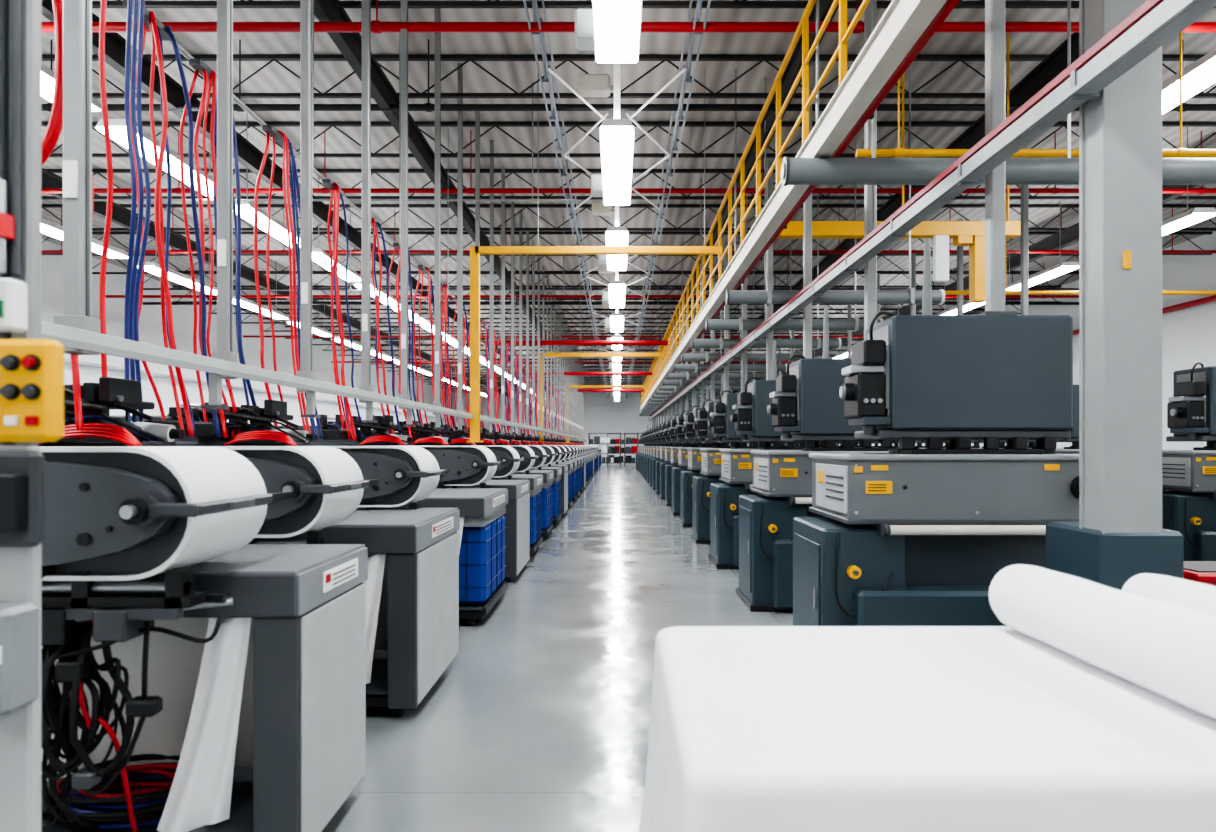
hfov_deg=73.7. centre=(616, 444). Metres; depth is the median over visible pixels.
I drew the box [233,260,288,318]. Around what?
fluorescent light
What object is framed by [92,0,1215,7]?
joist
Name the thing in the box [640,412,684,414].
duct
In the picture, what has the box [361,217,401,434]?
bundle
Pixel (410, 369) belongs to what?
joist
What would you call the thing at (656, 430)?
machine
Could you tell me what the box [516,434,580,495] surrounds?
machine
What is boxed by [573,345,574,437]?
support post
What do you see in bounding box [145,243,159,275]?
fluorescent light
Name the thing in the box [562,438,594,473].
machine
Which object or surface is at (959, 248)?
machine
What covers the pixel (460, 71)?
support post
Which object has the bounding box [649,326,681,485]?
machine
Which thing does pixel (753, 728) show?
table
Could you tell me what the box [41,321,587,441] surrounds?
rail
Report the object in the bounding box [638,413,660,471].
machine
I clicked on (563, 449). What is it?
machine
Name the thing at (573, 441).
machine
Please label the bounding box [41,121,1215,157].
joist
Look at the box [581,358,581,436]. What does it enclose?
support post
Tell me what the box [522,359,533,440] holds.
bundle
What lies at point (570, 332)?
support post
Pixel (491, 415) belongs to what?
support post
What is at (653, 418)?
machine
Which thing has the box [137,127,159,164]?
fluorescent light
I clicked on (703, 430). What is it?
machine
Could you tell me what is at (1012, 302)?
conduit pipe
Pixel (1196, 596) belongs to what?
roll
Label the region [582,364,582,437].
support post
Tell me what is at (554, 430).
support post
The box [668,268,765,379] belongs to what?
duct
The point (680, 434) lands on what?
machine
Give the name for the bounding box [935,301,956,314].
fluorescent light
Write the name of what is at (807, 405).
machine
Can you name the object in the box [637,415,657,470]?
machine
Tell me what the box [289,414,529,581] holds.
machine
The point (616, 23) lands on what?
fluorescent light
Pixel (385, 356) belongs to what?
fluorescent light
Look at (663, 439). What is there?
machine
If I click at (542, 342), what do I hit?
pipe
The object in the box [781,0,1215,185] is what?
duct
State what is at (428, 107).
conduit pipe
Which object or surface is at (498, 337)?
bundle
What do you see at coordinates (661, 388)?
duct
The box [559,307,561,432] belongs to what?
support post
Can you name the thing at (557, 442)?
machine
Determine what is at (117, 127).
fluorescent light
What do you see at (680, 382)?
duct
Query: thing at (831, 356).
joist
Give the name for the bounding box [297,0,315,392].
support post
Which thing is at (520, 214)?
support post
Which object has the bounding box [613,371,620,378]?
fluorescent light
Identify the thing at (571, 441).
machine
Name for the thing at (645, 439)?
machine
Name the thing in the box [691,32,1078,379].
girder
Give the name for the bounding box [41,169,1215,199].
joist
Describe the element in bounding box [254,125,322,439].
bundle
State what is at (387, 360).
joist
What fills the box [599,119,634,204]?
fluorescent light
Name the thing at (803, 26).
guardrail
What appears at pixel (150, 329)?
wall
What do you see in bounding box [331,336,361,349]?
fluorescent light
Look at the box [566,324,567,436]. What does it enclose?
support post
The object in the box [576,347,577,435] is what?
support post
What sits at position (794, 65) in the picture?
girder
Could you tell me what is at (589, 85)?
conduit
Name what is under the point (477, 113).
support post
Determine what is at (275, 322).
joist
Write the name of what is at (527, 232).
support post
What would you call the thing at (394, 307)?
fluorescent light
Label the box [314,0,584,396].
girder
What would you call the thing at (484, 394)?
fluorescent light
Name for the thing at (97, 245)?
fluorescent light
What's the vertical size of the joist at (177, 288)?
0.460 m
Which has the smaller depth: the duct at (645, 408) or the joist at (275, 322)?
the joist at (275, 322)
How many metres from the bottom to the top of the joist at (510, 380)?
0.460 m
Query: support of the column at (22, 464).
on the floor
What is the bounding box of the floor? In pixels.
[322,461,792,831]
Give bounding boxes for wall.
[41,239,454,431]
[455,387,772,460]
[785,231,1215,490]
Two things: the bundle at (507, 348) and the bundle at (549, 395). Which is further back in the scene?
the bundle at (549, 395)
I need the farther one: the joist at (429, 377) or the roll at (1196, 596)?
the joist at (429, 377)
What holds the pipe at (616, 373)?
attached to the ceiling
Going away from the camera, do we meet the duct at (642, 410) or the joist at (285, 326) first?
the joist at (285, 326)
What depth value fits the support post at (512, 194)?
13.72 m
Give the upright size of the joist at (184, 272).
0.460 m
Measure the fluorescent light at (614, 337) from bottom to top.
1.330 m
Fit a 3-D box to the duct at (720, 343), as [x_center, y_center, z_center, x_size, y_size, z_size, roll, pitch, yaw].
[2.225,-2.871,12.100,2.210,2.868,0.156,0,0,0]
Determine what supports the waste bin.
on the floor
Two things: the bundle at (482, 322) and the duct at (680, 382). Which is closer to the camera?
the bundle at (482, 322)
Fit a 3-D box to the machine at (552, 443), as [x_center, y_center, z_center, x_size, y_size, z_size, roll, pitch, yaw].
[-1.940,0.474,23.378,2.160,1.452,1.405,0,0,0]
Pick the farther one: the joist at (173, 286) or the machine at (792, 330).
the machine at (792, 330)
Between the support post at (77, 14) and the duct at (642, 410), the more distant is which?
the duct at (642, 410)
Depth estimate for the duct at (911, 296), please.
8.24 m
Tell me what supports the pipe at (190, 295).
hanging from the ceiling
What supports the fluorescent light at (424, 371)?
hanging from the ceiling
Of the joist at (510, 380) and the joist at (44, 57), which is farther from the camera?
the joist at (510, 380)
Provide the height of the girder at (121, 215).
0.280 m
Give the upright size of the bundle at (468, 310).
2.002 m
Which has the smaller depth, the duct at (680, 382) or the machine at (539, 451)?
the machine at (539, 451)
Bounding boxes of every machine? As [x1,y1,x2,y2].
[37,377,459,716]
[40,447,367,831]
[110,400,507,625]
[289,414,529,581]
[358,421,542,553]
[395,424,553,536]
[433,427,561,523]
[485,430,567,514]
[486,431,572,506]
[507,433,576,500]
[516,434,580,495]
[527,435,582,491]
[541,435,585,487]
[545,437,587,484]
[549,437,589,481]
[555,438,590,479]
[559,439,592,477]
[562,438,593,475]
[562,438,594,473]
[569,441,595,472]
[571,441,596,471]
[573,441,597,469]
[575,441,598,468]
[635,418,653,467]
[636,417,655,468]
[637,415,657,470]
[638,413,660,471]
[640,363,662,473]
[641,409,668,475]
[642,350,668,477]
[644,379,672,479]
[646,338,676,482]
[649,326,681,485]
[652,316,687,489]
[655,303,694,493]
[659,287,703,499]
[664,267,728,505]
[671,242,739,514]
[679,208,752,526]
[691,161,797,543]
[708,90,841,568]
[736,0,918,611]
[770,338,784,445]
[771,330,800,446]
[793,0,1078,625]
[839,304,860,445]
[853,273,893,447]
[860,253,926,447]
[915,219,979,448]
[971,185,1063,448]
[1056,384,1175,490]
[1162,362,1215,560]
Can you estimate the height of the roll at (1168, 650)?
0.160 m
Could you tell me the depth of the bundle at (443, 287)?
10.25 m
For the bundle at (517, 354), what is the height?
2.002 m
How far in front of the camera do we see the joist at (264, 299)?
23.72 m
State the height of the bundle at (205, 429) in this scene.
2.002 m
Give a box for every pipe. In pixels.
[41,0,1215,33]
[41,39,1215,111]
[41,131,1215,193]
[41,208,1215,253]
[94,82,574,201]
[106,261,1078,297]
[122,0,530,366]
[142,275,1078,304]
[243,311,862,337]
[270,216,589,290]
[331,342,855,362]
[383,340,484,340]
[495,340,667,345]
[530,371,651,375]
[549,389,643,391]
[746,185,1215,294]
[856,32,1215,157]
[1073,295,1215,334]
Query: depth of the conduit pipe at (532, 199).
9.59 m
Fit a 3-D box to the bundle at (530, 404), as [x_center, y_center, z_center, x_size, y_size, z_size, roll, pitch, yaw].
[-2.164,-1.038,20.347,0.309,2.002,0.488,0,0,0]
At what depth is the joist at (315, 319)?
27.43 m
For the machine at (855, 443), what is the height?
4.720 m
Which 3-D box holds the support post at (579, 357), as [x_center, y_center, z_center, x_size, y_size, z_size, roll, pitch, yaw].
[-1.770,-2.300,37.900,0.080,4.000,0.080,0,0,0]
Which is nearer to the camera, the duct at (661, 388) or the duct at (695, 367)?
the duct at (695, 367)
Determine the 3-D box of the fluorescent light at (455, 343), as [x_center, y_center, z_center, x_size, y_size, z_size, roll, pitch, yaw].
[-4.750,-3.635,23.708,0.340,1.330,2.150,0,0,0]
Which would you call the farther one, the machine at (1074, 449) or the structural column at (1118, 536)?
the machine at (1074, 449)
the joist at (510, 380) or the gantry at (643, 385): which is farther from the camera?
the joist at (510, 380)
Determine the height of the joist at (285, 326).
0.460 m
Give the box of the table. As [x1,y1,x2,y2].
[640,626,1215,831]
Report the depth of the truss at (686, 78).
9.37 m
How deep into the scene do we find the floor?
3.95 m
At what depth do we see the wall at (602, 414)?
60.01 m
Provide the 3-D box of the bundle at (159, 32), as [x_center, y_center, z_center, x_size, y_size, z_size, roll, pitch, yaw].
[-2.140,-1.036,3.889,0.319,1.998,0.398,0,0,0]
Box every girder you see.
[41,0,552,396]
[41,168,506,395]
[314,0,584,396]
[640,0,838,396]
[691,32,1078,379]
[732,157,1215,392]
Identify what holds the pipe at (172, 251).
hanging from the ceiling
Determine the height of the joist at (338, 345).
0.460 m
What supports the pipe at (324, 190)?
hanging from the ceiling
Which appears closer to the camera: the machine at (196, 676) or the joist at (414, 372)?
the machine at (196, 676)
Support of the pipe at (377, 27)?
hanging from the ceiling
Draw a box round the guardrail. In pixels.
[641,0,891,404]
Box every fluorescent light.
[41,63,101,110]
[41,218,62,239]
[92,238,102,254]
[94,119,103,133]
[107,245,127,257]
[109,119,127,148]
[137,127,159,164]
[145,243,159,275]
[162,140,212,196]
[168,268,199,290]
[205,231,216,294]
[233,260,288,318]
[235,112,312,247]
[286,291,334,336]
[312,177,360,280]
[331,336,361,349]
[354,281,400,304]
[371,312,395,359]
[391,305,428,322]
[394,359,417,368]
[414,368,431,374]
[420,298,449,336]
[443,335,465,347]
[448,356,457,385]
[480,355,488,363]
[481,373,486,396]
[485,339,500,369]
[592,0,641,63]
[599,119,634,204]
[605,226,628,270]
[608,281,625,307]
[610,313,623,331]
[611,335,622,348]
[612,351,621,360]
[612,362,621,370]
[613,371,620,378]
[613,379,620,384]
[830,350,847,358]
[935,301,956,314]
[963,301,984,311]
[1005,194,1078,290]
[1162,48,1215,114]
[1162,126,1215,235]
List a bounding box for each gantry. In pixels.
[467,68,722,441]
[538,353,665,443]
[566,332,648,442]
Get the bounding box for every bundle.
[123,0,221,437]
[179,59,256,437]
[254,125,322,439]
[322,179,364,439]
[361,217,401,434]
[388,243,422,440]
[413,265,445,436]
[441,283,455,434]
[452,297,469,437]
[463,309,485,438]
[480,320,494,436]
[488,329,501,438]
[495,336,509,433]
[505,343,515,439]
[508,349,523,439]
[517,354,526,439]
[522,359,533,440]
[524,364,535,436]
[529,370,537,436]
[549,385,554,436]
[549,395,551,437]
[552,387,557,435]
[553,389,560,438]
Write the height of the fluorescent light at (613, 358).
1.330 m
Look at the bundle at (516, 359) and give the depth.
17.38 m
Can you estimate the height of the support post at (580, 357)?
4.000 m
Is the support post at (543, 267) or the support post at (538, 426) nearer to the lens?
the support post at (538, 426)
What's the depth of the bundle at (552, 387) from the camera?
28.44 m
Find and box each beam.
[648,0,1215,420]
[776,34,1020,302]
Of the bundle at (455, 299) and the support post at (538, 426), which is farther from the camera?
the support post at (538, 426)
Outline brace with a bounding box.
[548,68,685,388]
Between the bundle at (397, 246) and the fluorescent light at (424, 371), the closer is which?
the bundle at (397, 246)
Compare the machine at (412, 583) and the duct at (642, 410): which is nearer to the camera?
the machine at (412, 583)
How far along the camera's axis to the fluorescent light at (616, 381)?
38.53 m
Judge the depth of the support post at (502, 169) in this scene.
12.57 m
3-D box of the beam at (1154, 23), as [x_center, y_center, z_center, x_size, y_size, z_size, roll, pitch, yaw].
[1.736,-2.795,22.400,0.101,3.010,43.200,0,0,0]
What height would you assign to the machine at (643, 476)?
4.720 m
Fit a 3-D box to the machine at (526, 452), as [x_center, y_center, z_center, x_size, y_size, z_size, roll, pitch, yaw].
[-1.940,0.474,10.418,2.160,1.452,1.405,0,0,0]
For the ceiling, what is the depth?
11.15 m
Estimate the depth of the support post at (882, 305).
25.00 m
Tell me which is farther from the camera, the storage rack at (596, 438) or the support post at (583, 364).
the storage rack at (596, 438)
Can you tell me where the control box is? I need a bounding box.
[0,339,63,441]
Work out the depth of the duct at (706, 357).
13.94 m
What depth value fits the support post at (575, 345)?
34.42 m
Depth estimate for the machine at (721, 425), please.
10.00 m
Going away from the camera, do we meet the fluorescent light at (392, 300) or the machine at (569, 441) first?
the fluorescent light at (392, 300)
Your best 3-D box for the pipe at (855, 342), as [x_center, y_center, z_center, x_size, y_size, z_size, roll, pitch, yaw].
[0.000,-3.869,34.000,23.960,0.863,0.090,0,0,0]
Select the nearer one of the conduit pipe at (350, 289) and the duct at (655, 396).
the conduit pipe at (350, 289)
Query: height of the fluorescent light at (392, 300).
1.330 m
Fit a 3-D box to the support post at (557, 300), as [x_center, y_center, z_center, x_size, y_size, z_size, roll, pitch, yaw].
[-1.770,-2.300,24.100,0.080,4.000,0.080,0,0,0]
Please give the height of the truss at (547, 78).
0.380 m
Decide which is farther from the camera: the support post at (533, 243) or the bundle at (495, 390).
the support post at (533, 243)
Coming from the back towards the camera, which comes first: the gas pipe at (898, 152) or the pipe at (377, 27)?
the pipe at (377, 27)
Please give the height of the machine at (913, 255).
4.720 m
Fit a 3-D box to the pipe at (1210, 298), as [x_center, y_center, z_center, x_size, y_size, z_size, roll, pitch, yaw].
[11.870,-2.900,27.000,0.260,0.114,62.000,0,0,0]
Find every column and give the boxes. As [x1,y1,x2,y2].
[0,0,44,831]
[1046,0,1183,590]
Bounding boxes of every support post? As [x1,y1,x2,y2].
[54,0,100,354]
[212,0,237,378]
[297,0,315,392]
[359,0,372,402]
[398,0,409,408]
[433,8,441,414]
[456,63,463,418]
[475,111,480,415]
[488,140,494,423]
[500,168,505,425]
[510,193,514,422]
[518,211,522,428]
[525,231,529,429]
[532,242,535,430]
[537,256,540,431]
[542,266,544,432]
[546,276,548,429]
[550,285,552,433]
[553,293,555,431]
[556,300,558,434]
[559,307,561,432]
[562,314,563,435]
[564,320,565,433]
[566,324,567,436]
[568,328,569,436]
[570,332,571,434]
[572,339,572,434]
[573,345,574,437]
[575,345,575,435]
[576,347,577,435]
[577,351,578,436]
[579,357,579,436]
[580,357,580,436]
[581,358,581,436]
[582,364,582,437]
[583,364,583,437]
[863,305,882,340]
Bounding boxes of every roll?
[989,564,1215,719]
[1122,573,1215,616]
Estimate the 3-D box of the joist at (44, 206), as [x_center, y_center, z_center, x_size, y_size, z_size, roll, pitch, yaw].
[0.000,-4.068,14.500,23.980,0.460,0.060,0,0,0]
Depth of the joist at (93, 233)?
16.33 m
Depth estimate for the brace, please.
9.20 m
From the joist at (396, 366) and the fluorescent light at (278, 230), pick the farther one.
the joist at (396, 366)
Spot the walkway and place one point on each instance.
(904, 29)
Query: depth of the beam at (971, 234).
8.43 m
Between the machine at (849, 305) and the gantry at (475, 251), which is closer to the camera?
the gantry at (475, 251)
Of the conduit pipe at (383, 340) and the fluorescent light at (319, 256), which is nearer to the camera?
the fluorescent light at (319, 256)
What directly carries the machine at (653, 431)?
on the floor
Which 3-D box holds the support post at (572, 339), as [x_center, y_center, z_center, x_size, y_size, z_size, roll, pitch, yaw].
[-1.770,-2.300,32.150,0.080,4.000,0.080,0,0,0]
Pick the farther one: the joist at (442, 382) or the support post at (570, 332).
the joist at (442, 382)
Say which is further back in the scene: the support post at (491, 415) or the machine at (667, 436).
the machine at (667, 436)
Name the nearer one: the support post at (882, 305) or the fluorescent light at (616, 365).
the support post at (882, 305)
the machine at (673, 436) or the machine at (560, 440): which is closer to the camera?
the machine at (673, 436)
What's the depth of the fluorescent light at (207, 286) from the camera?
15.70 m
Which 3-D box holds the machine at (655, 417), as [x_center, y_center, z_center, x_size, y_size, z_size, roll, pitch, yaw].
[1.700,-1.160,40.215,1.480,4.720,0.930,0,0,0]
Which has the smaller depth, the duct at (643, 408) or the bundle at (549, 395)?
the bundle at (549, 395)
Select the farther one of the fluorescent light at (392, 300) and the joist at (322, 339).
the joist at (322, 339)
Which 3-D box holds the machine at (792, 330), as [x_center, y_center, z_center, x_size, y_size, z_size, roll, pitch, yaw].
[5.150,-1.160,24.785,1.480,4.720,0.930,0,0,0]
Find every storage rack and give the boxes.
[588,433,620,465]
[607,433,637,464]
[624,433,642,465]
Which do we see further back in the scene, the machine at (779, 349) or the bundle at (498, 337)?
the machine at (779, 349)
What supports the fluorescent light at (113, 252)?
hanging from the ceiling
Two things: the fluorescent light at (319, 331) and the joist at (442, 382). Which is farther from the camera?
the joist at (442, 382)
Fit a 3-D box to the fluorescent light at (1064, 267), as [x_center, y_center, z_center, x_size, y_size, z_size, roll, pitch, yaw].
[7.600,-3.635,14.830,0.340,1.330,2.500,0,0,0]
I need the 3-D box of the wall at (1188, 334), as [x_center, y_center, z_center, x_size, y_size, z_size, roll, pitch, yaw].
[12.100,-1.550,27.500,0.200,5.500,65.000,0,0,0]
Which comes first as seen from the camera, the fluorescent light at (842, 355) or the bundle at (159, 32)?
the bundle at (159, 32)
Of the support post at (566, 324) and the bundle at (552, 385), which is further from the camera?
the support post at (566, 324)
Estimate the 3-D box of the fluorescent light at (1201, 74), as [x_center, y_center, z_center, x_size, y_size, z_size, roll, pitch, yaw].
[4.750,-3.635,6.430,0.340,1.330,2.500,0,0,0]
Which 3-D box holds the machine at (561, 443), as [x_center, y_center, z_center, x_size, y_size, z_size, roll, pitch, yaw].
[-1.940,0.474,26.617,2.160,1.452,1.405,0,0,0]
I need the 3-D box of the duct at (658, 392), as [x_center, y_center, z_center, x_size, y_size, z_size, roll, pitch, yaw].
[2.225,-2.871,23.500,2.210,2.868,0.156,0,0,0]
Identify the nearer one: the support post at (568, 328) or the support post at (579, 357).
the support post at (568, 328)
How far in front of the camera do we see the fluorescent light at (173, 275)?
14.57 m
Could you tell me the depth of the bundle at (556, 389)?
29.23 m
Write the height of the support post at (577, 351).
4.000 m
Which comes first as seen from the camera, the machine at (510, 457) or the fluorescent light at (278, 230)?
the machine at (510, 457)
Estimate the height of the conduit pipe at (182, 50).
2.274 m
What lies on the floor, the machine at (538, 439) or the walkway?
the machine at (538, 439)
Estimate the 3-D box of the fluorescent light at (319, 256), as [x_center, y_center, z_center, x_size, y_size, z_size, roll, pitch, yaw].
[-4.750,-3.635,13.708,0.340,1.330,2.150,0,0,0]
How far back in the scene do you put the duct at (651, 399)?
27.23 m
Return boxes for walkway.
[640,0,961,410]
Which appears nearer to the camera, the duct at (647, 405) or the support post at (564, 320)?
the support post at (564, 320)
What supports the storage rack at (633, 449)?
on the floor
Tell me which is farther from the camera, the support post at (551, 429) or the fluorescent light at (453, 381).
the fluorescent light at (453, 381)
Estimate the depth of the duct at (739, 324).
10.14 m
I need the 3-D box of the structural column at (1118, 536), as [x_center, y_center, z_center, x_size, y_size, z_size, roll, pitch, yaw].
[1.945,-1.320,3.190,0.350,5.040,0.460,0,0,0]
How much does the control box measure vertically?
0.172 m
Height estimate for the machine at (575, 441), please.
1.451 m
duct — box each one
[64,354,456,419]
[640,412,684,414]
[642,410,690,412]
[643,408,690,411]
[644,351,691,409]
[646,404,699,407]
[648,401,705,404]
[650,398,715,401]
[653,394,719,398]
[656,311,731,395]
[659,305,741,390]
[663,285,753,385]
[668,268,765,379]
[674,363,786,371]
[682,220,802,361]
[692,185,841,348]
[705,136,882,331]
[725,65,944,305]
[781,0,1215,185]
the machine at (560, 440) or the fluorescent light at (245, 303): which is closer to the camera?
the fluorescent light at (245, 303)
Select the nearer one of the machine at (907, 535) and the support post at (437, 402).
the machine at (907, 535)
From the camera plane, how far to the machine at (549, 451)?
13.32 m
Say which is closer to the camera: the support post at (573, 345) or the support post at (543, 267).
the support post at (543, 267)
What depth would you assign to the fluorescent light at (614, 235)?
11.95 m
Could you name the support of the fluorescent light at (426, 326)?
hanging from the ceiling
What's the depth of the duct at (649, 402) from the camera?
29.14 m
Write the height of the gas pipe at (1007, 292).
1.986 m
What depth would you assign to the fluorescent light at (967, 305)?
17.34 m
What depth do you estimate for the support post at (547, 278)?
20.63 m
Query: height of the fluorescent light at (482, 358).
1.330 m
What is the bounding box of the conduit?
[575,8,620,396]
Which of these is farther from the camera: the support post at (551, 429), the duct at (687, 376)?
the support post at (551, 429)
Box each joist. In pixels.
[41,54,1215,97]
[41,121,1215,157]
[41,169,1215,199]
[41,204,1215,230]
[41,232,1212,254]
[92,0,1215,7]
[92,255,1078,273]
[143,271,1078,289]
[173,286,1060,301]
[207,298,1020,313]
[241,309,984,323]
[263,318,861,331]
[285,326,862,338]
[312,333,854,344]
[322,339,862,350]
[338,345,852,355]
[354,351,844,359]
[371,356,831,363]
[379,360,649,367]
[396,366,759,373]
[410,369,785,376]
[414,372,786,379]
[422,375,777,381]
[428,377,645,384]
[442,380,641,386]
[442,382,747,388]
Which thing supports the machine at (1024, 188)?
on the floor
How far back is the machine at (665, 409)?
32.03 m
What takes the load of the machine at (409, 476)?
on the floor
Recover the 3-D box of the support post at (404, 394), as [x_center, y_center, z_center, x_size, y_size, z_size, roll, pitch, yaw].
[-1.770,-2.300,6.750,0.080,4.000,0.080,0,0,0]
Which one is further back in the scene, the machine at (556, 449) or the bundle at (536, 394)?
the bundle at (536, 394)
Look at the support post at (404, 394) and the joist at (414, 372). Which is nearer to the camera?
the support post at (404, 394)
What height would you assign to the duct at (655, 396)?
2.868 m
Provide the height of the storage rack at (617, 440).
1.900 m
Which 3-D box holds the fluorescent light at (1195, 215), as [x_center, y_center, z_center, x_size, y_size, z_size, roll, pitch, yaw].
[7.600,-3.635,11.730,0.340,1.330,2.500,0,0,0]
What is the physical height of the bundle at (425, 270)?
2.001 m
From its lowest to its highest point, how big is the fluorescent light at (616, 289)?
1.330 m
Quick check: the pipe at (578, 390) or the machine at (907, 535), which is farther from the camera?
the pipe at (578, 390)
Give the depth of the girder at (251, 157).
10.07 m
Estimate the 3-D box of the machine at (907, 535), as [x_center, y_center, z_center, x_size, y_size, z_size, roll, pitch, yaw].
[1.700,-1.160,4.215,1.480,4.720,0.930,0,0,0]
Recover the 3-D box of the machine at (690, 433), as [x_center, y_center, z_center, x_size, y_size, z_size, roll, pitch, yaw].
[1.700,-1.160,14.215,1.480,4.720,0.930,0,0,0]
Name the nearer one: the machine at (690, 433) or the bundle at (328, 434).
the bundle at (328, 434)
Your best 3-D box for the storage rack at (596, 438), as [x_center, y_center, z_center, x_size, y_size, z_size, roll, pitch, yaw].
[-0.700,0.250,46.500,1.860,1.900,0.660,0,0,0]
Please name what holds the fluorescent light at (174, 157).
hanging from the ceiling
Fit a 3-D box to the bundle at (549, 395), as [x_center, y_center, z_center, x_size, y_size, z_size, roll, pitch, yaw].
[-2.143,-1.037,25.346,0.309,2.001,0.466,0,0,0]
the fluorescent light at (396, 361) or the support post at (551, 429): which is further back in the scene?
the fluorescent light at (396, 361)
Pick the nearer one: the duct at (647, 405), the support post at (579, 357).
the duct at (647, 405)
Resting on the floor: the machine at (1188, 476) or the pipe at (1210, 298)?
the machine at (1188, 476)
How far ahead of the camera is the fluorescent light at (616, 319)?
19.65 m
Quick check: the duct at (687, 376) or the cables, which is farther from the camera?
the duct at (687, 376)
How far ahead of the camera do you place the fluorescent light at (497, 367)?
31.89 m
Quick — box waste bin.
[1184,561,1215,585]
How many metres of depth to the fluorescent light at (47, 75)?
6.72 m
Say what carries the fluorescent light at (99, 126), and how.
hanging from the ceiling
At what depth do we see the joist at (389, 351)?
36.67 m
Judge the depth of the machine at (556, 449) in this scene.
14.93 m
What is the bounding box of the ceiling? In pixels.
[41,0,1215,385]
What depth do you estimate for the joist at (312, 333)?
31.12 m
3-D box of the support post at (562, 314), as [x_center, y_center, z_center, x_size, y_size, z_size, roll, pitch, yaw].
[-1.770,-2.300,26.400,0.080,4.000,0.080,0,0,0]
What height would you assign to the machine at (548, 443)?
1.451 m
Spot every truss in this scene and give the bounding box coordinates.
[523,0,607,397]
[626,0,710,397]
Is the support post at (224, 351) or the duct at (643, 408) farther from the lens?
the duct at (643, 408)
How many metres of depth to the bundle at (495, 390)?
14.16 m
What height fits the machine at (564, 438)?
1.451 m
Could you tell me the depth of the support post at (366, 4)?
5.69 m
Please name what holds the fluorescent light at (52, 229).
hanging from the ceiling
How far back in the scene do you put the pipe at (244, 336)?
25.98 m
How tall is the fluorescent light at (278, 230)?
1.330 m
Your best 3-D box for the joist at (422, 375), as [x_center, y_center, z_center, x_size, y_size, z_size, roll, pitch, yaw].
[0.000,-4.068,49.650,23.980,0.460,0.060,0,0,0]
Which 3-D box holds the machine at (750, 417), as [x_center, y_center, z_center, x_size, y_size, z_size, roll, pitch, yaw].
[1.700,-1.160,8.215,1.480,4.720,0.930,0,0,0]

